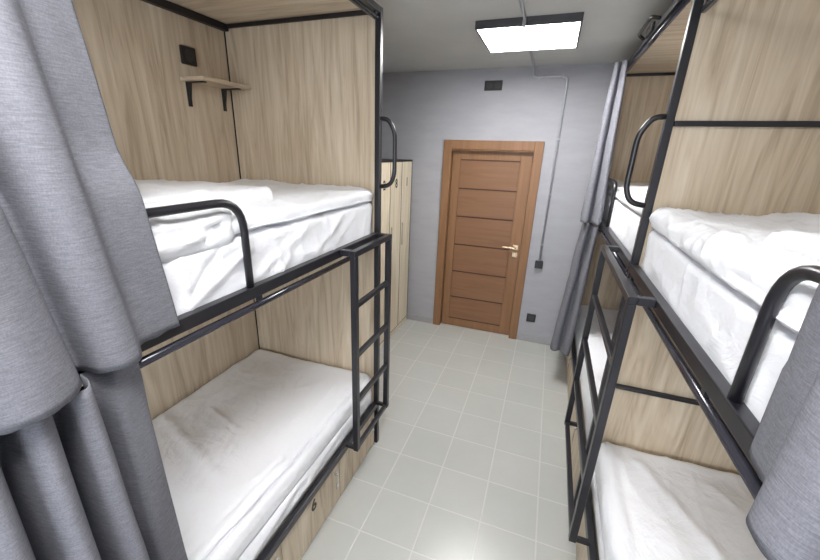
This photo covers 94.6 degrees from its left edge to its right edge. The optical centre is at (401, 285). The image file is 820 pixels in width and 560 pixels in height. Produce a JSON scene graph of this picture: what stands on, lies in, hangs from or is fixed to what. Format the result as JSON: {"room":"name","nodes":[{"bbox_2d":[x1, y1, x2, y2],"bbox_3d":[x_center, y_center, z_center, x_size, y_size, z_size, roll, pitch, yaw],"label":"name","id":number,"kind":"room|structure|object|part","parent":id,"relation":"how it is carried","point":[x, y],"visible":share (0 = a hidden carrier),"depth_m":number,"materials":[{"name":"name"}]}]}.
{"room":"dormitory","nodes":[
{"label":"dormitory","id":0,"kind":"room"},
{"bbox_2d":[300,319,598,559],"bbox_3d":[0.138,1.503,1.786,3.520,0.100,6.040,9,21,19],"label":"floor","id":1,"kind":"structure","parent":0,"point":[467,461],"depth_m":2.54,"materials":[{"name":"grey tile"}]},
{"bbox_2d":[72,0,396,559],"bbox_3d":[-0.921,0.123,1.520,1.110,2.616,2.050,9,21,19],"label":"bunk bed","id":2,"kind":"object","parent":1,"relation":"on","point":[311,113],"visible":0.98,"depth_m":2.05,"materials":[{"name":"brown wood"}]},
{"bbox_2d":[0,0,179,434],"bbox_3d":[-0.677,-0.275,0.481,0.152,1.074,0.760,9,21,19],"label":"privacy curtain","id":3,"kind":"object","parent":2,"relation":"hanging from","point":[84,285],"visible":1,"depth_m":0.69,"materials":[{"name":"grey fabric"}]},
{"bbox_2d":[0,362,187,559],"bbox_3d":[-0.688,0.894,0.903,0.190,1.400,0.501,9,21,19],"label":"privacy curtain","id":4,"kind":"object","parent":2,"relation":"hanging from","point":[86,480],"visible":0.94,"depth_m":0.80,"materials":[{"name":"grey fabric"}]},
{"bbox_3d":[-1.412,0.056,1.696,0.016,2.598,2.050,9,21,19],"label":"panel","id":5,"kind":"part","parent":2,"relation":"part of","materials":[{"name":"brown wood"}]},
{"bbox_3d":[-1.343,-1.147,1.254,0.030,0.033,1.988,9,21,19],"label":"rail","id":6,"kind":"part","parent":2,"relation":"part of","materials":[{"name":"black metal"}]},
{"bbox_2d":[179,45,196,66],"bbox_3d":[-1.106,-1.191,1.964,0.019,0.084,0.088,9,21,19],"label":"power socket","id":7,"kind":"object","parent":2,"relation":"attached to","point":[188,54],"visible":1,"depth_m":1.95,"materials":[{"name":"black plastic"}]},
{"bbox_3d":[-0.670,0.004,0.825,0.025,0.304,0.940,9,21,19],"label":"guard rail","id":8,"kind":"part","parent":2,"relation":"part of","materials":[{"name":"black metal"}]},
{"bbox_2d":[180,76,250,110],"bbox_3d":[-1.008,-1.049,2.090,0.158,0.136,0.337,9,21,19],"label":"wall shelf","id":9,"kind":"object","parent":2,"relation":"attached to","point":[224,85],"visible":1,"depth_m":2.02,"materials":[{"name":"brown wood"}]},
{"bbox_3d":[-0.501,0.015,1.312,0.031,0.040,1.988,9,21,19],"label":"rail","id":10,"kind":"part","parent":2,"relation":"part of","materials":[{"name":"black metal"}]},
{"bbox_3d":[-0.496,0.062,1.331,0.025,0.025,1.969,9,21,19],"label":"curtain rod","id":11,"kind":"part","parent":2,"relation":"part of","materials":[{"name":"black metal"}]},
{"bbox_3d":[-1.036,-0.474,2.496,0.005,2.080,0.006,9,21,19],"label":"corner trim","id":12,"kind":"part","parent":2,"relation":"part of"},
{"bbox_2d":[162,202,371,315],"bbox_3d":[-0.948,-0.154,1.447,0.972,0.212,2.003,9,21,19],"label":"mattress","id":13,"kind":"object","parent":2,"relation":"on","point":[196,280],"visible":0.19,"depth_m":1.34,"materials":[{"name":"white fabric"}]},
{"bbox_2d":[208,179,372,233],"bbox_3d":[-0.942,-0.288,1.413,0.959,0.084,1.984,9,21,19],"label":"duvet","id":14,"kind":"object","parent":13,"relation":"on","point":[290,202],"visible":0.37,"depth_m":1.67,"materials":[{"name":"white fabric"}]},
{"bbox_2d":[144,197,234,262],"bbox_3d":[-0.746,-0.128,0.955,0.286,0.142,0.673,9,21,19],"label":"rolled blanket","id":15,"kind":"object","parent":14,"relation":"on","point":[176,236],"visible":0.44,"depth_m":1.05,"materials":[{"name":"white fabric"}]},
{"bbox_2d":[134,179,272,202],"bbox_3d":[-1.051,-0.301,1.286,0.715,0.068,1.023,9,21,19],"label":"folded blanket","id":16,"kind":"object","parent":14,"relation":"on","point":[154,190],"visible":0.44,"depth_m":1.43,"materials":[{"name":"white fabric"}]},
{"bbox_3d":[-0.921,-1.107,1.097,0.989,0.016,2.048,9,21,19],"label":"roof panel","id":17,"kind":"part","parent":2,"relation":"part of","materials":[{"name":"brown wood"}]},
{"bbox_3d":[-0.639,1.348,1.535,0.016,0.291,0.471,9,21,19],"label":"storage door","id":18,"kind":"part","parent":2,"relation":"part of","materials":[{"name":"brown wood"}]},
{"bbox_3d":[-0.566,-1.387,1.975,0.923,0.020,0.012,9,21,19],"label":"rail","id":19,"kind":"part","parent":2,"relation":"part of","materials":[{"name":"black metal"}]},
{"bbox_3d":[-0.600,-0.182,2.432,0.946,2.598,0.016,9,21,19],"label":"panel","id":20,"kind":"part","parent":2,"relation":"part of","materials":[{"name":"brown wood"}]},
{"bbox_2d":[238,390,371,559],"bbox_3d":[-0.978,0.965,1.846,0.963,0.118,1.992,9,21,19],"label":"mattress","id":21,"kind":"object","parent":2,"relation":"on","point":[262,538],"visible":0.07,"depth_m":1.81,"materials":[{"name":"white fabric"}]},
{"bbox_2d":[152,349,370,559],"bbox_3d":[-0.977,0.861,1.819,0.953,0.113,1.973,9,21,19],"label":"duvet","id":22,"kind":"object","parent":21,"relation":"on","point":[233,449],"visible":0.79,"depth_m":1.92,"materials":[{"name":"white fabric"}]},
{"bbox_3d":[-0.461,1.197,1.974,0.016,0.291,0.516,9,21,19],"label":"storage door","id":23,"kind":"part","parent":2,"relation":"part of","materials":[{"name":"brown wood"}]},
{"bbox_3d":[-0.534,1.114,1.704,0.031,0.040,1.988,9,21,19],"label":"rail","id":24,"kind":"part","parent":2,"relation":"part of","materials":[{"name":"black metal"}]},
{"bbox_3d":[-0.239,0.402,1.970,0.030,1.138,0.034,9,21,19],"label":"ladder rail","id":25,"kind":"part","parent":2,"relation":"part of","materials":[{"name":"black metal"}]},
{"bbox_3d":[-0.282,1.045,2.416,0.016,0.291,0.476,9,21,19],"label":"storage door","id":26,"kind":"part","parent":2,"relation":"part of","materials":[{"name":"brown wood"}]},
{"bbox_3d":[-0.469,-0.992,0.958,0.025,0.025,1.969,9,21,19],"label":"curtain rod","id":27,"kind":"part","parent":2,"relation":"part of","materials":[{"name":"black metal"}]},
{"bbox_3d":[-0.469,-1.025,0.942,0.031,0.028,1.988,9,21,19],"label":"rail","id":28,"kind":"part","parent":2,"relation":"part of","materials":[{"name":"black metal"}]},
{"bbox_3d":[-0.145,-0.116,2.266,0.031,2.610,0.031,9,21,19],"label":"post","id":29,"kind":"part","parent":2,"relation":"part of","materials":[{"name":"black metal"}]},
{"bbox_3d":[-0.089,0.274,2.340,0.030,1.138,0.034,9,21,19],"label":"ladder rail","id":30,"kind":"part","parent":2,"relation":"part of","materials":[{"name":"black metal"}]},
{"bbox_3d":[-0.070,-0.706,2.028,0.098,0.372,0.023,9,21,19],"label":"grab handle","id":31,"kind":"part","parent":2,"relation":"part of","materials":[{"name":"black metal"}]},
{"bbox_2d":[380,160,390,347],"bbox_3d":[-0.397,-0.269,3.777,0.497,1.870,0.298,9,21,19],"label":"locker","id":32,"kind":"object","parent":1,"relation":"on","point":[386,164],"visible":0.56,"depth_m":3.61,"materials":[{"name":"laminate"}]},
{"bbox_2d":[382,159,402,336],"bbox_3d":[-0.289,-0.360,4.042,0.497,1.870,0.298,9,21,19],"label":"locker","id":33,"kind":"object","parent":1,"relation":"on","point":[396,187],"visible":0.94,"depth_m":3.94,"materials":[{"name":"laminate"}]},
{"bbox_3d":[-0.080,-0.345,3.960,0.020,1.797,0.287,9,21,19],"label":"door","id":34,"kind":"part","parent":33,"relation":"part of","materials":[{"name":"laminate"}]},
{"bbox_2d":[384,159,412,328],"bbox_3d":[-0.182,-0.451,4.307,0.497,1.870,0.298,9,21,19],"label":"locker","id":35,"kind":"object","parent":1,"relation":"on","point":[406,164],"visible":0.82,"depth_m":4.19,"materials":[{"name":"laminate"}]},
{"bbox_3d":[-0.162,-1.325,3.998,0.485,0.015,0.298,9,21,19],"label":"trim","id":36,"kind":"part","parent":35,"relation":"part of","materials":[{"name":"black metal"}]},
{"bbox_3d":[0.007,-0.555,4.063,0.014,0.240,0.015,9,21,19],"label":"handle","id":37,"kind":"part","parent":35,"relation":"part of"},
{"bbox_3d":[0.027,-0.436,4.225,0.020,1.797,0.287,9,21,19],"label":"door","id":38,"kind":"part","parent":35,"relation":"part of","materials":[{"name":"laminate"}]},
{"bbox_2d":[566,0,692,494],"bbox_3d":[1.865,-0.145,2.508,1.017,2.616,1.999,9,21,19],"label":"bunk bed","id":39,"kind":"object","parent":1,"relation":"on","point":[651,70],"visible":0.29,"depth_m":3.07,"materials":[{"name":"brown wood"}]},
{"bbox_3d":[1.638,0.652,3.683,0.016,0.291,0.476,9,21,19],"label":"storage door","id":40,"kind":"part","parent":39,"relation":"part of","materials":[{"name":"brown wood"}]},
{"bbox_3d":[1.464,0.799,3.255,0.016,0.291,0.486,9,21,19],"label":"storage door","id":41,"kind":"part","parent":39,"relation":"part of","materials":[{"name":"brown wood"}]},
{"bbox_3d":[1.289,0.948,2.822,0.016,0.291,0.486,9,21,19],"label":"storage door","id":42,"kind":"part","parent":39,"relation":"part of","materials":[{"name":"brown wood"}]},
{"bbox_2d":[550,223,599,355],"bbox_3d":[1.492,-0.014,3.323,0.176,1.147,0.783,9,21,19],"label":"privacy curtain","id":43,"kind":"object","parent":39,"relation":"hanging from","point":[562,339],"visible":0.96,"depth_m":3.09,"materials":[{"name":"grey fabric"}]},
{"bbox_3d":[1.114,1.097,2.389,0.016,0.291,0.486,9,21,19],"label":"storage door","id":44,"kind":"part","parent":39,"relation":"part of","materials":[{"name":"brown wood"}]},
{"bbox_3d":[1.373,0.714,2.985,0.031,0.040,1.968,9,21,19],"label":"rail","id":45,"kind":"part","parent":39,"relation":"part of","materials":[{"name":"black metal"}]},
{"bbox_2d":[575,332,587,438],"bbox_3d":[1.831,0.736,2.809,0.944,0.061,1.969,9,21,19],"label":"mattress","id":46,"kind":"object","parent":39,"relation":"on","point":[575,332],"visible":0.05,"depth_m":2.63,"materials":[{"name":"white fabric"}]},
{"bbox_2d":[575,305,617,434],"bbox_3d":[1.831,0.623,2.766,0.969,0.196,1.980,9,21,19],"label":"duvet","id":47,"kind":"object","parent":46,"relation":"on","point":[598,354],"visible":0.12,"depth_m":2.89,"materials":[{"name":"white fabric"}]},
{"bbox_2d":[580,59,628,225],"bbox_3d":[1.543,-1.082,2.921,0.132,1.115,0.805,9,21,19],"label":"privacy curtain","id":48,"kind":"object","parent":39,"relation":"hanging from","point":[594,201],"visible":1,"depth_m":2.73,"materials":[{"name":"grey fabric"}]},
{"bbox_3d":[1.579,-0.686,2.952,0.025,0.304,0.985,9,21,19],"label":"guard rail","id":49,"kind":"part","parent":39,"relation":"part of","materials":[{"name":"black metal"}]},
{"bbox_3d":[1.407,-0.343,2.630,0.025,0.025,1.918,9,21,19],"label":"curtain rod","id":50,"kind":"part","parent":39,"relation":"part of","materials":[{"name":"black metal"}]},
{"bbox_3d":[1.406,-0.385,2.594,0.031,0.040,1.968,9,21,19],"label":"rail","id":51,"kind":"part","parent":39,"relation":"part of","materials":[{"name":"black metal"}]},
{"bbox_2d":[602,192,640,254],"bbox_3d":[1.867,-0.409,2.401,0.951,0.211,1.973,9,21,19],"label":"mattress","id":52,"kind":"object","parent":39,"relation":"on","point":[624,223],"visible":0.06,"depth_m":2.18,"materials":[{"name":"white fabric"}]},
{"bbox_2d":[607,180,648,215],"bbox_3d":[1.870,-0.543,2.350,0.959,0.086,1.973,9,21,19],"label":"duvet","id":53,"kind":"object","parent":52,"relation":"on","point":[638,190],"visible":0.12,"depth_m":2.49,"materials":[{"name":"white fabric"}]},
{"bbox_3d":[2.216,-0.436,3.383,0.946,2.598,0.016,9,21,19],"label":"panel","id":54,"kind":"part","parent":39,"relation":"part of","materials":[{"name":"brown wood"}]},
{"bbox_2d":[637,15,660,40],"bbox_3d":[1.326,-1.381,2.040,0.049,0.047,0.404,9,21,19],"label":"clamp","id":55,"kind":"object","parent":39,"relation":"attached to","point":[650,29],"visible":1,"depth_m":2.00,"materials":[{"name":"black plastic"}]},
{"bbox_3d":[1.339,-1.376,2.036,0.014,0.042,0.150,9,21,19],"label":"clamp plate","id":56,"kind":"part","parent":55,"relation":"part of","materials":[{"name":"black plastic"}]},
{"bbox_3d":[2.236,-1.644,2.932,0.923,0.020,0.012,9,21,19],"label":"rail","id":57,"kind":"part","parent":39,"relation":"part of","materials":[{"name":"black metal"}]},
{"bbox_3d":[1.437,-1.424,2.223,0.031,0.028,1.968,9,21,19],"label":"rail","id":58,"kind":"part","parent":39,"relation":"part of","materials":[{"name":"black metal"}]},
{"bbox_3d":[1.443,-1.396,2.253,0.025,0.025,1.918,9,21,19],"label":"curtain rod","id":59,"kind":"part","parent":39,"relation":"part of","materials":[{"name":"black metal"}]},
{"bbox_3d":[1.895,-1.370,2.074,0.989,0.016,1.997,9,21,19],"label":"roof panel","id":60,"kind":"part","parent":39,"relation":"part of","materials":[{"name":"brown wood"}]},
{"bbox_2d":[564,0,819,559],"bbox_3d":[1.170,0.401,0.916,1.110,2.616,2.312,9,21,19],"label":"bunk bed","id":61,"kind":"object","parent":1,"relation":"on","point":[740,133],"visible":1,"depth_m":1.43,"materials":[{"name":"brown wood"}]},
{"bbox_3d":[0.926,1.256,1.925,0.016,0.291,0.456,9,21,19],"label":"storage door","id":62,"kind":"part","parent":61,"relation":"part of","materials":[{"name":"brown wood"}]},
{"bbox_3d":[1.073,0.349,2.228,0.030,1.138,0.034,9,21,19],"label":"ladder rail","id":63,"kind":"part","parent":61,"relation":"part of","materials":[{"name":"black metal"}]},
{"bbox_3d":[0.667,1.314,1.242,0.031,0.040,1.910,9,21,19],"label":"rail","id":64,"kind":"part","parent":61,"relation":"part of","materials":[{"name":"black metal"}]},
{"bbox_2d":[591,470,604,559],"bbox_3d":[1.125,1.315,1.061,0.954,0.104,1.899,9,21,19],"label":"mattress","id":65,"kind":"object","parent":61,"relation":"on","point":[593,483],"visible":0.06,"depth_m":1.74,"materials":[{"name":"white fabric"}]},
{"bbox_2d":[595,441,766,559],"bbox_3d":[1.127,1.201,1.026,0.956,0.153,1.880,9,21,19],"label":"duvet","id":66,"kind":"object","parent":65,"relation":"on","point":[652,507],"visible":0.68,"depth_m":1.58,"materials":[{"name":"white fabric"}]},
{"bbox_3d":[0.779,0.599,1.501,0.030,1.138,0.034,9,21,19],"label":"ladder rail","id":67,"kind":"part","parent":61,"relation":"part of","materials":[{"name":"black metal"}]},
{"bbox_3d":[1.042,0.096,1.770,0.031,2.610,0.031,9,21,19],"label":"post","id":68,"kind":"part","parent":61,"relation":"part of","materials":[{"name":"black metal"}]},
{"bbox_3d":[0.999,-0.511,1.571,0.098,0.372,0.023,9,21,19],"label":"grab handle","id":69,"kind":"part","parent":61,"relation":"part of","materials":[{"name":"black metal"}]},
{"bbox_3d":[0.700,0.215,0.851,0.031,0.040,1.910,9,21,19],"label":"rail","id":70,"kind":"part","parent":61,"relation":"part of","materials":[{"name":"black metal"}]},
{"bbox_3d":[0.695,0.261,0.873,0.025,0.025,1.891,9,21,19],"label":"curtain rod","id":71,"kind":"part","parent":61,"relation":"part of","materials":[{"name":"black metal"}]},
{"bbox_3d":[0.748,-0.702,0.521,0.025,0.025,1.891,9,21,19],"label":"curtain rod","id":72,"kind":"part","parent":61,"relation":"part of","materials":[{"name":"black metal"}]},
{"bbox_2d":[641,230,796,421],"bbox_3d":[1.158,0.192,0.663,0.963,0.205,1.913,9,21,19],"label":"mattress","id":73,"kind":"object","parent":61,"relation":"on","point":[720,318],"visible":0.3,"depth_m":0.93,"materials":[{"name":"white fabric"}]},
{"bbox_2d":[649,207,819,334],"bbox_3d":[1.159,0.039,0.616,0.988,0.130,1.898,9,21,19],"label":"duvet","id":74,"kind":"object","parent":73,"relation":"on","point":[729,246],"visible":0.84,"depth_m":0.96,"materials":[{"name":"white fabric"}]},
{"bbox_2d":[763,231,819,268],"bbox_3d":[1.019,0.096,0.277,0.878,0.075,0.907,9,21,19],"label":"folded blanket","id":75,"kind":"object","parent":74,"relation":"on","point":[791,249],"visible":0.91,"depth_m":0.73,"materials":[{"name":"white fabric"}]},
{"bbox_3d":[0.518,0.215,0.335,0.025,0.304,0.857,9,21,19],"label":"guard rail","id":76,"kind":"part","parent":61,"relation":"part of","materials":[{"name":"black metal"}]},
{"bbox_2d":[746,282,819,559],"bbox_3d":[0.472,-0.091,0.234,0.074,0.978,0.580,9,21,19],"label":"privacy curtain","id":77,"kind":"object","parent":61,"relation":"hanging from","point":[783,519],"visible":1,"depth_m":0.47,"materials":[{"name":"grey fabric"}]},
{"bbox_2d":[382,63,614,339],"bbox_3d":[1.249,-0.730,3.959,3.520,2.710,0.250,9,21,19],"label":"wall","id":78,"kind":"structure","parent":0,"point":[426,109],"depth_m":3.75,"materials":[{"name":"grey paint"}]},
{"bbox_2d":[406,314,432,323],"bbox_3d":[0.222,0.406,4.618,0.340,0.070,0.012,9,21,19],"label":"baseboard","id":79,"kind":"structure","parent":78,"relation":"attached to","point":[409,316],"depth_m":4.61,"materials":[{"name":"tile"}]},
{"bbox_2d":[433,140,544,338],"bbox_3d":[0.882,-0.457,4.105,0.974,2.078,0.122,9,21,19],"label":"door","id":80,"kind":"structure","parent":78,"relation":"in","point":[489,189],"depth_m":4.05,"materials":[{"name":"brown wood"}]},
{"bbox_3d":[0.849,0.293,4.389,0.594,0.258,0.011,9,21,19],"label":"panel","id":81,"kind":"part","parent":80,"relation":"part of","materials":[{"name":"brown wood"}]},
{"bbox_3d":[0.858,0.019,4.291,0.594,0.297,0.011,9,21,19],"label":"panel","id":82,"kind":"part","parent":80,"relation":"part of","materials":[{"name":"brown wood"}]},
{"bbox_3d":[0.866,-0.275,4.187,0.594,0.298,0.011,9,21,19],"label":"panel","id":83,"kind":"part","parent":80,"relation":"part of","materials":[{"name":"brown wood"}]},
{"bbox_3d":[0.875,-0.568,4.083,0.594,0.296,0.011,9,21,19],"label":"panel","id":84,"kind":"part","parent":80,"relation":"part of","materials":[{"name":"brown wood"}]},
{"bbox_3d":[0.884,-0.852,3.981,0.594,0.281,0.011,9,21,19],"label":"panel","id":85,"kind":"part","parent":80,"relation":"part of","materials":[{"name":"brown wood"}]},
{"bbox_3d":[0.892,-1.128,3.883,0.594,0.276,0.011,9,21,19],"label":"panel","id":86,"kind":"part","parent":80,"relation":"part of","materials":[{"name":"brown wood"}]},
{"bbox_3d":[1.149,-0.399,3.987,0.151,0.052,0.060,9,21,19],"label":"handle","id":87,"kind":"part","parent":80,"relation":"part of","materials":[{"name":"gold metal"}]},
{"bbox_2d":[484,80,502,90],"bbox_3d":[0.867,-1.884,3.566,0.165,0.085,0.017,9,21,19],"label":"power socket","id":88,"kind":"object","parent":78,"relation":"attached to","point":[493,85],"visible":1,"depth_m":3.56,"materials":[{"name":"black plastic"}]},
{"bbox_2d":[526,313,535,321],"bbox_3d":[1.410,0.355,4.116,0.092,0.092,0.017,9,21,19],"label":"power socket","id":89,"kind":"object","parent":78,"relation":"attached to","point":[530,317],"visible":1,"depth_m":4.11,"materials":[{"name":"black plastic"}]},
{"bbox_2d":[517,333,550,344],"bbox_3d":[2.004,0.683,3.991,1.522,0.070,0.012,9,21,19],"label":"baseboard","id":90,"kind":"structure","parent":78,"relation":"attached to","point":[528,338],"depth_m":4.17,"materials":[{"name":"tile"}]},
{"bbox_2d":[534,260,542,268],"bbox_3d":[1.417,-0.213,3.902,0.076,0.075,0.046,9,21,19],"label":"switch box","id":91,"kind":"object","parent":78,"relation":"attached to","point":[538,264],"visible":1,"depth_m":3.88,"materials":[{"name":"black plastic"}]},
{"bbox_2d":[535,262,541,267],"bbox_3d":[1.409,-0.207,3.883,0.060,0.059,0.004,9,21,19],"label":"switch","id":92,"kind":"object","parent":91,"relation":"attached to","point":[537,264],"depth_m":3.88,"materials":[{"name":"black plastic"}]},
{"bbox_2d":[529,51,568,260],"bbox_3d":[1.176,-0.995,3.313,0.322,1.778,0.784,9,21,19],"label":"conduit pipe","id":93,"kind":"object","parent":78,"relation":"attached to","point":[563,76],"visible":0.99,"depth_m":3.48,"materials":[{"name":"grey plastic"}]},
{"bbox_2d":[375,0,674,72],"bbox_3d":[0.217,-1.143,0.844,3.520,0.100,6.040,9,21,19],"label":"ceiling","id":94,"kind":"structure","parent":0,"point":[419,35],"depth_m":2.47,"materials":[{"name":"paint"}]},
{"bbox_2d":[519,0,526,27],"bbox_3d":[0.304,-1.177,1.183,0.028,0.054,2.301,9,21,19],"label":"conduit pipe","id":95,"kind":"object","parent":94,"relation":"attached to","point":[524,21],"visible":1,"depth_m":2.10,"materials":[{"name":"silver metal"}]},
{"bbox_2d":[475,12,583,52],"bbox_3d":[0.833,-1.620,2.452,0.600,0.045,0.600,9,21,19],"label":"ceiling light","id":96,"kind":"object","parent":94,"relation":"attached to","point":[553,31],"visible":1,"depth_m":2.33,"materials":[{"name":"white plastic"}]},
{"bbox_2d":[478,22,579,51],"bbox_3d":[0.833,-1.604,2.457,0.576,0.005,0.576,9,21,19],"label":"diffuser","id":97,"kind":"object","parent":96,"relation":"attached to","point":[496,36],"depth_m":2.40,"materials":[{"name":"white plastic"}]}
]}

